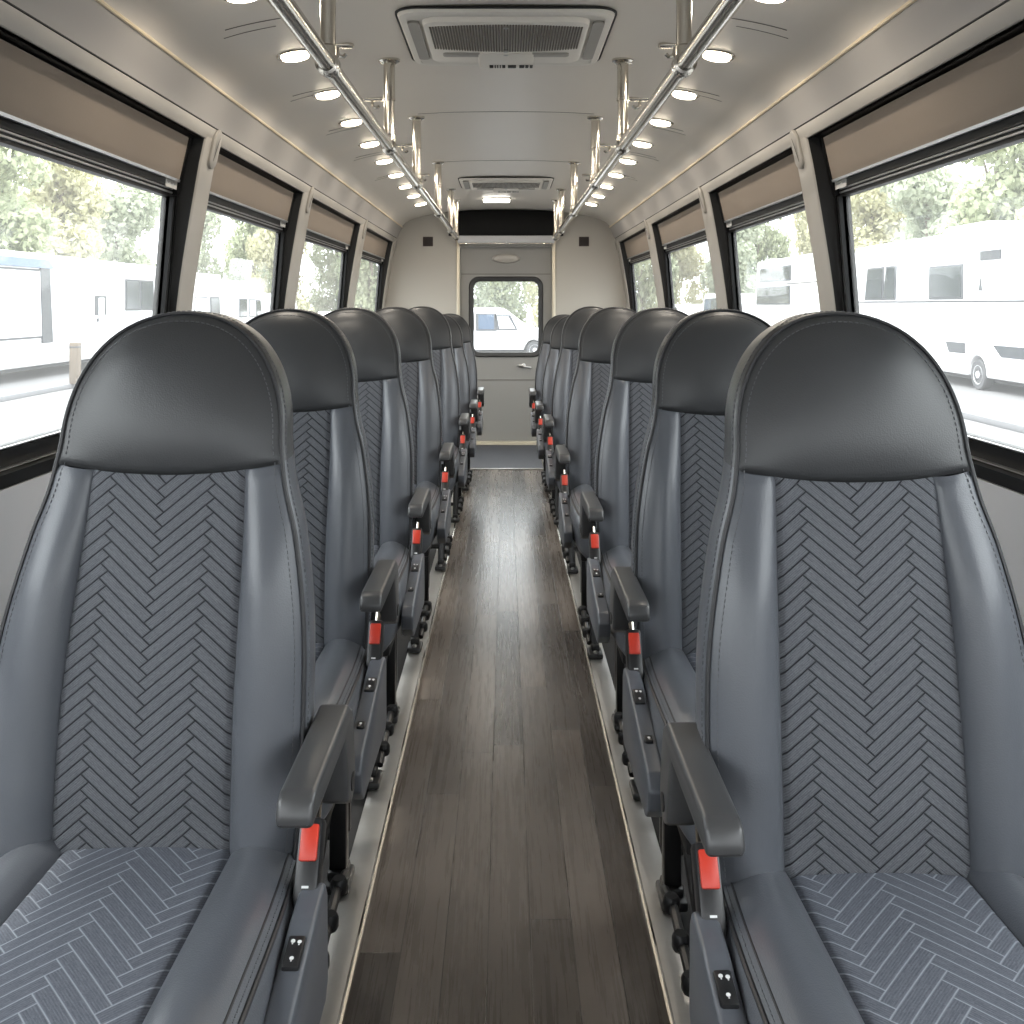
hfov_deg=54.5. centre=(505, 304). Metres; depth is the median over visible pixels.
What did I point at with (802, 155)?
trim
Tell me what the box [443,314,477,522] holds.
seat
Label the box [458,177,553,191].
ceiling vent
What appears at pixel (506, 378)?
door
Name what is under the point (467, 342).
seat
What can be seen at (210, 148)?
trim
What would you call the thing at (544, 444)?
seat cushion
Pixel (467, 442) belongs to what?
seat belt buckle
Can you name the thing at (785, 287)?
caravan
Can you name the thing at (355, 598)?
seat
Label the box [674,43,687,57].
socket
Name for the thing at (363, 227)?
trim
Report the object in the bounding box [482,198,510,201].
recessed light
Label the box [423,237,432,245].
air vent
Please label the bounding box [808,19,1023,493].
window
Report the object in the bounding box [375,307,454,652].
seat
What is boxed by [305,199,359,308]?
window
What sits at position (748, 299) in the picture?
minivan
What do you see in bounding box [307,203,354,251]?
roller blind
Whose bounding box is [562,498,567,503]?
switch
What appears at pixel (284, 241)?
window
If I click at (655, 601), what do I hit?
seat
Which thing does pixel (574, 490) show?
seat cushion
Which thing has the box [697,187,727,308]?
trim
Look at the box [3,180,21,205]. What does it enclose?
leafy tree
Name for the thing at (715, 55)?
recessed light
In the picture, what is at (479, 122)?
ceiling
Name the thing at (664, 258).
window
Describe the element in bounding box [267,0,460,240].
grab rail
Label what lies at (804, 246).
leafy tree
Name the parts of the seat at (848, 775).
armrest, backrest, fabric panel, fabric panel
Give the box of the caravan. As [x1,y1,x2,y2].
[755,254,819,325]
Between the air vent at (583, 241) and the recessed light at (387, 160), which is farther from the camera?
the air vent at (583, 241)
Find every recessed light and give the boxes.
[224,0,254,2]
[276,49,310,61]
[312,89,340,99]
[338,118,361,126]
[358,140,378,147]
[374,158,392,163]
[387,172,403,177]
[397,184,410,188]
[406,194,419,197]
[414,202,425,205]
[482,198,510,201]
[586,202,597,205]
[592,194,605,197]
[601,184,614,188]
[608,172,624,177]
[619,158,637,163]
[633,140,653,147]
[650,118,673,126]
[671,89,699,99]
[701,49,735,61]
[757,0,787,2]
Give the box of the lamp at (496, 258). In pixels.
[492,254,519,262]
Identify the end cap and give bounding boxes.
[167,179,176,184]
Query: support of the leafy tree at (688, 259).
on the ground
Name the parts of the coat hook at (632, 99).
hook arm, plate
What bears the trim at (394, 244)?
attached to the wall at (91, 36)
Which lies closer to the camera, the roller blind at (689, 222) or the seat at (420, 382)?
the seat at (420, 382)
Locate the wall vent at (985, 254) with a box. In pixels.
[980,249,1000,260]
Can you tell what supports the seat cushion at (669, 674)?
on the seat at (655, 601)
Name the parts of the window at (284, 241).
frame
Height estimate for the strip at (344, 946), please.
0.016 m
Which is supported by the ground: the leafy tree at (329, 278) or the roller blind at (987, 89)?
the leafy tree at (329, 278)
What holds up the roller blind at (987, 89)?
attached to the window at (1001, 463)
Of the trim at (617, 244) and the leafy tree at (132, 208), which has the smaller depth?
the trim at (617, 244)
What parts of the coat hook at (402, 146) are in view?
plate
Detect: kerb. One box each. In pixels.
[0,382,74,401]
[961,408,1023,432]
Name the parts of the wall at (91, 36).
header panel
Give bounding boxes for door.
[460,247,551,444]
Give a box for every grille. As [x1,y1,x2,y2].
[422,17,589,62]
[469,180,542,190]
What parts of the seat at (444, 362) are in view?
fabric panel, leg, backrest, armrest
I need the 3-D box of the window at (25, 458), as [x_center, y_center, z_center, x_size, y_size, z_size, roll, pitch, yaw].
[-1.007,-0.064,2.225,0.169,0.888,1.628,0,0,0]
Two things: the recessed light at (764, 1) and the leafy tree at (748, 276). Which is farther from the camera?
the leafy tree at (748, 276)
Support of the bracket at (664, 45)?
attached to the ceiling
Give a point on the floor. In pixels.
(506, 891)
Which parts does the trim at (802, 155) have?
plate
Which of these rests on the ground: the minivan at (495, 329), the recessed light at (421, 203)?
the minivan at (495, 329)
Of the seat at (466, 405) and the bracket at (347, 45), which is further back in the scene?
the seat at (466, 405)
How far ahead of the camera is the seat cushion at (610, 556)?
2.46 m
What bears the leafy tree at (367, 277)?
on the ground
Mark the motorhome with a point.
(959, 292)
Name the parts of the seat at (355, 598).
fabric panel, fabric panel, backrest, leg, armrest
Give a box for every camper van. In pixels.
[192,273,225,314]
[222,281,263,322]
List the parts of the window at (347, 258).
frame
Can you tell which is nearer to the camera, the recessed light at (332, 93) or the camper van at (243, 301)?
the recessed light at (332, 93)
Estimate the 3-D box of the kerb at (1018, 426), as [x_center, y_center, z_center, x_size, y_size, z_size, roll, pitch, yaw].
[8.450,2.010,25.000,0.300,0.120,70.000,0,0,0]
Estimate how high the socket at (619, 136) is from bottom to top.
0.040 m
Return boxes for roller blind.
[0,39,191,195]
[209,154,294,231]
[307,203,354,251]
[363,231,387,263]
[624,231,648,263]
[657,203,704,251]
[717,154,802,231]
[820,32,1023,195]
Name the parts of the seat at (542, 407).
armrest, backrest, leg, leg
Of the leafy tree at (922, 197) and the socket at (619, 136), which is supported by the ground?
the leafy tree at (922, 197)
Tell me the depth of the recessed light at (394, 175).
5.69 m
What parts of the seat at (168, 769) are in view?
fabric panel, fabric panel, backrest, armrest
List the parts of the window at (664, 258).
frame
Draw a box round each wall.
[0,0,402,626]
[386,212,625,316]
[609,0,1023,625]
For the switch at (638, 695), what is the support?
attached to the seat at (655, 601)
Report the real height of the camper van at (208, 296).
3.400 m
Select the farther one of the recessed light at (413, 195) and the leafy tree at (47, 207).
the leafy tree at (47, 207)
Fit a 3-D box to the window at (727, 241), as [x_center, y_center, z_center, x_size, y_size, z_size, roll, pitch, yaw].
[1.007,-0.064,3.850,0.169,0.888,1.338,0,0,0]
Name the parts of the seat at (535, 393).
armrest, backrest, leg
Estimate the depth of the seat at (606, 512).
2.72 m
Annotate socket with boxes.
[324,43,337,57]
[388,133,395,142]
[616,133,623,142]
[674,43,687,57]
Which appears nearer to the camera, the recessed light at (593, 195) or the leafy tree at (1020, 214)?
the recessed light at (593, 195)
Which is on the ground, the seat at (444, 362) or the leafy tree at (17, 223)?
the leafy tree at (17, 223)
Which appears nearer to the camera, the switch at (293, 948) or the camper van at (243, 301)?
the switch at (293, 948)
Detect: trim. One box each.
[176,130,221,311]
[284,187,314,308]
[347,220,367,307]
[382,238,397,308]
[470,468,542,469]
[614,238,629,308]
[644,220,664,307]
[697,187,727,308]
[790,130,835,310]
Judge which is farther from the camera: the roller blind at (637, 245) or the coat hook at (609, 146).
the roller blind at (637, 245)
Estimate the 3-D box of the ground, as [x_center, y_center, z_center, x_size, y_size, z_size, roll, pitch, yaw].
[0.000,2.120,40.000,180.000,0.100,200.000,0,0,0]
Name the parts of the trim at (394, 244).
plate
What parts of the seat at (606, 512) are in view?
armrest, backrest, leg, fabric panel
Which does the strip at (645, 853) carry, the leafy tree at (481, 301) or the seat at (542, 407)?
the seat at (542, 407)
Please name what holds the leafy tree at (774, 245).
on the ground
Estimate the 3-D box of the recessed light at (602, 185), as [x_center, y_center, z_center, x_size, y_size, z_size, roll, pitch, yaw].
[0.632,-0.746,6.270,0.111,0.033,0.112,0,0,-6]
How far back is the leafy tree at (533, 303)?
69.44 m
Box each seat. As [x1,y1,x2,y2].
[0,310,354,1023]
[245,308,398,968]
[324,307,431,789]
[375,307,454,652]
[410,306,469,570]
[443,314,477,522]
[445,313,483,490]
[529,314,568,491]
[535,315,569,524]
[543,306,602,573]
[555,307,636,658]
[580,307,687,799]
[610,308,770,996]
[660,311,1023,1023]
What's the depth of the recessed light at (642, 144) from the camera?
4.59 m
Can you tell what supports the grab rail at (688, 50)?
attached to the ceiling
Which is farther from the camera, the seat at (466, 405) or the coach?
the coach
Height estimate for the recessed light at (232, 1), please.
0.033 m
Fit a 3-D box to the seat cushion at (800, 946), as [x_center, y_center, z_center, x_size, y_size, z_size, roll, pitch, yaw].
[0.434,0.745,0.952,0.406,0.206,0.519,0,0,0]
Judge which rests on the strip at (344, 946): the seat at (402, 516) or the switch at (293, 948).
the seat at (402, 516)
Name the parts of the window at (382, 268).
frame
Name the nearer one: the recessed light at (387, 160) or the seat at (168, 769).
the seat at (168, 769)
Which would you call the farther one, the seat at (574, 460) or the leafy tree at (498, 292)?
the leafy tree at (498, 292)
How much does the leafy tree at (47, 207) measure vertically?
8.670 m
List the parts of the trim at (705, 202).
plate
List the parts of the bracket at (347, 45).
hook arm, plate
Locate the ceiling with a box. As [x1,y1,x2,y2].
[103,0,908,225]
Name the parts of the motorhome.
locker door, locker door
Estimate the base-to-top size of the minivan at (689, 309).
2.088 m
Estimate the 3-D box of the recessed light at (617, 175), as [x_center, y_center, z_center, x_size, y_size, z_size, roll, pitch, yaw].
[0.632,-0.746,5.720,0.111,0.033,0.112,0,0,-6]
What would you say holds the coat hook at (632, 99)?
attached to the ceiling
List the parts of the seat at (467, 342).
leg, backrest, armrest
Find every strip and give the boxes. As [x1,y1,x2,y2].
[319,460,470,1023]
[541,460,690,1023]
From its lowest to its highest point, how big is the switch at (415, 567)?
0.016 m
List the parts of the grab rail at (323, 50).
post, post, post, post, post, post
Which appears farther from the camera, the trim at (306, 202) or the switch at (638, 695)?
the trim at (306, 202)
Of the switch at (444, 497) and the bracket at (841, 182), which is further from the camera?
the switch at (444, 497)
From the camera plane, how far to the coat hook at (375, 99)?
3.71 m
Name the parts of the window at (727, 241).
frame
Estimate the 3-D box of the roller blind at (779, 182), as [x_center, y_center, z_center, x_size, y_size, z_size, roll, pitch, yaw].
[0.983,-0.418,3.846,0.059,0.176,1.316,0,0,0]
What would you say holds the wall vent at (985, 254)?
attached to the motorhome
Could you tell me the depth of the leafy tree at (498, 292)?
72.37 m
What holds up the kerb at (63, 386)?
on the ground
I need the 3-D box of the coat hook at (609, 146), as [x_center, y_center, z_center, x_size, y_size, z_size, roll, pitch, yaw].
[0.500,-0.751,4.800,0.100,0.044,0.040,0,0,0]
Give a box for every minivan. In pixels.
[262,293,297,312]
[318,311,330,314]
[474,308,537,351]
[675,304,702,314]
[701,293,755,315]
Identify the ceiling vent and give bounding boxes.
[395,6,616,68]
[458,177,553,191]
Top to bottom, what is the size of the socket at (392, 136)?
0.040 m
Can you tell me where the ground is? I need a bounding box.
[0,319,1023,446]
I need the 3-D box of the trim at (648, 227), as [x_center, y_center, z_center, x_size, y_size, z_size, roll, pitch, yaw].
[0.995,-0.085,6.435,0.202,0.929,0.270,0,0,0]
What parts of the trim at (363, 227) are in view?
plate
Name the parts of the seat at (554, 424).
armrest, backrest, leg, fabric panel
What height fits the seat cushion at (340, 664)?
0.206 m
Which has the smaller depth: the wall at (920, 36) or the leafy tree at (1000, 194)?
the wall at (920, 36)
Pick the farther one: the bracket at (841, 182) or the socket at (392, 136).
the socket at (392, 136)
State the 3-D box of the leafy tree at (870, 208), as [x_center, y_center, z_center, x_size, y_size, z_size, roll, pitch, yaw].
[17.711,-2.338,48.800,5.046,8.824,4.261,0,0,-26]
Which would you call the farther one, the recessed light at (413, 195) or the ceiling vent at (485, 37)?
the recessed light at (413, 195)
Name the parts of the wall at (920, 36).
header panel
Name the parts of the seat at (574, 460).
armrest, leg, backrest, leg, fabric panel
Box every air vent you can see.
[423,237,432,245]
[579,237,588,245]
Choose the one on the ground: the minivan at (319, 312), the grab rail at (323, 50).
the minivan at (319, 312)
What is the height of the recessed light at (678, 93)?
0.033 m
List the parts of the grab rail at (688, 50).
post, post, post, post, post, post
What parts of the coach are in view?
awning rail, window post, handle plate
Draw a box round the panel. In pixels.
[449,210,562,243]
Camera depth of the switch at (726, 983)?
0.99 m
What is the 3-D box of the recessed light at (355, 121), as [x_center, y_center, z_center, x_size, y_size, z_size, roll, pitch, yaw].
[-0.632,-0.746,4.070,0.111,0.033,0.112,0,0,-6]
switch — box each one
[281,936,305,970]
[364,677,376,691]
[411,563,419,571]
[442,495,447,500]
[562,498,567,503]
[592,568,600,576]
[632,689,645,704]
[713,970,739,1008]
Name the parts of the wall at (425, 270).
door post, door post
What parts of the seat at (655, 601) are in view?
armrest, leg, backrest, fabric panel, leg, fabric panel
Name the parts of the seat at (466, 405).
leg, leg, backrest, armrest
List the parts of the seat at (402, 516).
fabric panel, fabric panel, backrest, leg, armrest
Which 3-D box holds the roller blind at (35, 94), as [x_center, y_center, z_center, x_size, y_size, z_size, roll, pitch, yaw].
[-0.983,-0.418,2.221,0.059,0.176,1.606,0,0,0]
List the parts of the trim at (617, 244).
plate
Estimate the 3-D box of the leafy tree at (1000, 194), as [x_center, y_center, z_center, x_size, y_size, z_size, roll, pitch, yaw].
[17.948,-3.119,36.427,4.922,10.387,5.029,0,0,41]
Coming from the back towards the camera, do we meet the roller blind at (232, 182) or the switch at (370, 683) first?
the roller blind at (232, 182)
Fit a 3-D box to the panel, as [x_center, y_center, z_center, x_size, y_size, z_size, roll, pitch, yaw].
[0.000,-0.643,8.256,0.950,0.286,0.128,0,0,0]
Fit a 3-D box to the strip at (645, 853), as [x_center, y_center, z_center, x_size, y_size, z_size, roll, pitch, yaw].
[0.295,1.162,2.950,0.066,0.016,8.900,0,0,0]
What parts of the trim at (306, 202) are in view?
plate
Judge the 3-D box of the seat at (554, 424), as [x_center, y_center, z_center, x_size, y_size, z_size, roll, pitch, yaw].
[0.396,0.582,4.544,0.441,1.148,0.727,0,0,0]
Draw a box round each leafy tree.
[0,146,57,254]
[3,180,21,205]
[13,159,111,260]
[26,193,51,210]
[92,182,161,265]
[158,211,223,280]
[222,218,272,292]
[243,227,314,311]
[302,244,361,312]
[333,252,377,311]
[474,282,496,307]
[476,282,537,322]
[523,282,537,326]
[634,255,679,311]
[648,246,707,308]
[699,223,764,294]
[737,218,791,292]
[791,211,811,255]
[850,187,911,252]
[879,164,977,243]
[937,142,1023,234]
[1014,207,1023,220]
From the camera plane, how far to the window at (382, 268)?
8.03 m
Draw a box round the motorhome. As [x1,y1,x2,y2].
[855,221,1023,389]
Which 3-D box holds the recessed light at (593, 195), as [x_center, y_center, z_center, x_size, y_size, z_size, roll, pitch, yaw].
[0.632,-0.746,6.820,0.111,0.033,0.112,0,0,-6]
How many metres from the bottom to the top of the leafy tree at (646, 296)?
14.078 m
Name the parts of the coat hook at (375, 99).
plate, hook arm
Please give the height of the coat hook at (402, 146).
0.044 m
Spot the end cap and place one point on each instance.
(169, 182)
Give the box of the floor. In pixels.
[322,445,691,1023]
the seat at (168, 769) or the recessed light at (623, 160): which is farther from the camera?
the recessed light at (623, 160)
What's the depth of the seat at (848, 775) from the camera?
1.17 m
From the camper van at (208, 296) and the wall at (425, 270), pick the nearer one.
the wall at (425, 270)
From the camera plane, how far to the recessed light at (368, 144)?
4.59 m
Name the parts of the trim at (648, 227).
plate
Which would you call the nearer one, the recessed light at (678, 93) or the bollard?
the recessed light at (678, 93)
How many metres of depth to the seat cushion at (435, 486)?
3.34 m
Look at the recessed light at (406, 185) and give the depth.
6.24 m
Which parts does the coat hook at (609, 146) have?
plate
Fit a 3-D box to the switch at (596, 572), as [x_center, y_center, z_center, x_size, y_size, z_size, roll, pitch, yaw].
[0.230,0.684,2.533,0.019,0.016,0.042,0,0,0]
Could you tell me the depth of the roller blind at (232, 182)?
3.77 m
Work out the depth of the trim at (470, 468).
7.04 m
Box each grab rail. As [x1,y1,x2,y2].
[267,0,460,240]
[551,0,744,240]
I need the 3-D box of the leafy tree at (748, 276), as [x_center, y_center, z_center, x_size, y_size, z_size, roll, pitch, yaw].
[15.614,-3.078,68.337,4.392,10.308,5.158,0,0,-25]
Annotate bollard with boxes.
[69,342,81,383]
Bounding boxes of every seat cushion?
[0,839,295,1023]
[314,639,366,818]
[374,541,410,651]
[414,481,440,552]
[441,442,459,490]
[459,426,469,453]
[543,442,546,455]
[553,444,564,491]
[568,484,593,558]
[600,546,630,655]
[643,648,695,844]
[723,870,1023,1023]
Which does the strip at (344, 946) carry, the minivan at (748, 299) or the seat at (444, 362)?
the seat at (444, 362)
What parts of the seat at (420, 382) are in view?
fabric panel, leg, backrest, leg, armrest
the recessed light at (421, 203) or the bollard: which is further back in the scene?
the bollard
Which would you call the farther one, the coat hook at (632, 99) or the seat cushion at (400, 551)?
the coat hook at (632, 99)
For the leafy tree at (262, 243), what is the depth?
67.42 m
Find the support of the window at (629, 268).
in the wall at (920, 36)
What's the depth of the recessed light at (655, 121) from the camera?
4.04 m
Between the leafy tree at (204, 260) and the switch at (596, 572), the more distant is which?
the leafy tree at (204, 260)
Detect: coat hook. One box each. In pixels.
[363,97,382,109]
[397,144,411,152]
[600,144,614,152]
[629,97,648,109]
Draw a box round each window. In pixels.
[0,26,203,489]
[207,147,302,310]
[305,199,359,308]
[361,229,391,311]
[620,228,650,311]
[652,200,706,308]
[709,147,804,310]
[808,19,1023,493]
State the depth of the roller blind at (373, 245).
7.37 m
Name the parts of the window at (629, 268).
frame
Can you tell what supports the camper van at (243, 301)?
on the ground
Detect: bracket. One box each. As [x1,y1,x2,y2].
[336,42,353,58]
[658,42,675,58]
[835,179,844,185]
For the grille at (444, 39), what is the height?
0.016 m
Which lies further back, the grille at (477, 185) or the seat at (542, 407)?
the grille at (477, 185)
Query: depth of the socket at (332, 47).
2.06 m
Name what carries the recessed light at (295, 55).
in the ceiling
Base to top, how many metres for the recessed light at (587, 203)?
0.033 m
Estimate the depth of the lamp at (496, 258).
8.32 m
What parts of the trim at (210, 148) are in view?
plate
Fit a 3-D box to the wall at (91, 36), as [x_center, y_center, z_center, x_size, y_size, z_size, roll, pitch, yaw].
[-0.982,0.165,3.300,0.246,2.110,10.000,0,0,0]
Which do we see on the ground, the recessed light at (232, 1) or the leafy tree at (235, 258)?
the leafy tree at (235, 258)
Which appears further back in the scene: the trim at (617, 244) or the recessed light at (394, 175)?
the trim at (617, 244)
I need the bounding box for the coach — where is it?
[0,249,155,373]
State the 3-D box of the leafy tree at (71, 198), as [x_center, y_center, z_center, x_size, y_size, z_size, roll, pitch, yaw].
[-19.100,-2.628,42.328,4.261,9.405,5.046,0,0,-6]
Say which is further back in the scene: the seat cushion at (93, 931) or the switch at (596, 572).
the switch at (596, 572)
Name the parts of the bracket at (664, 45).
plate, hook arm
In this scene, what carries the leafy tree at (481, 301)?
on the ground
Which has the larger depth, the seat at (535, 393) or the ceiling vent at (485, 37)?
the seat at (535, 393)

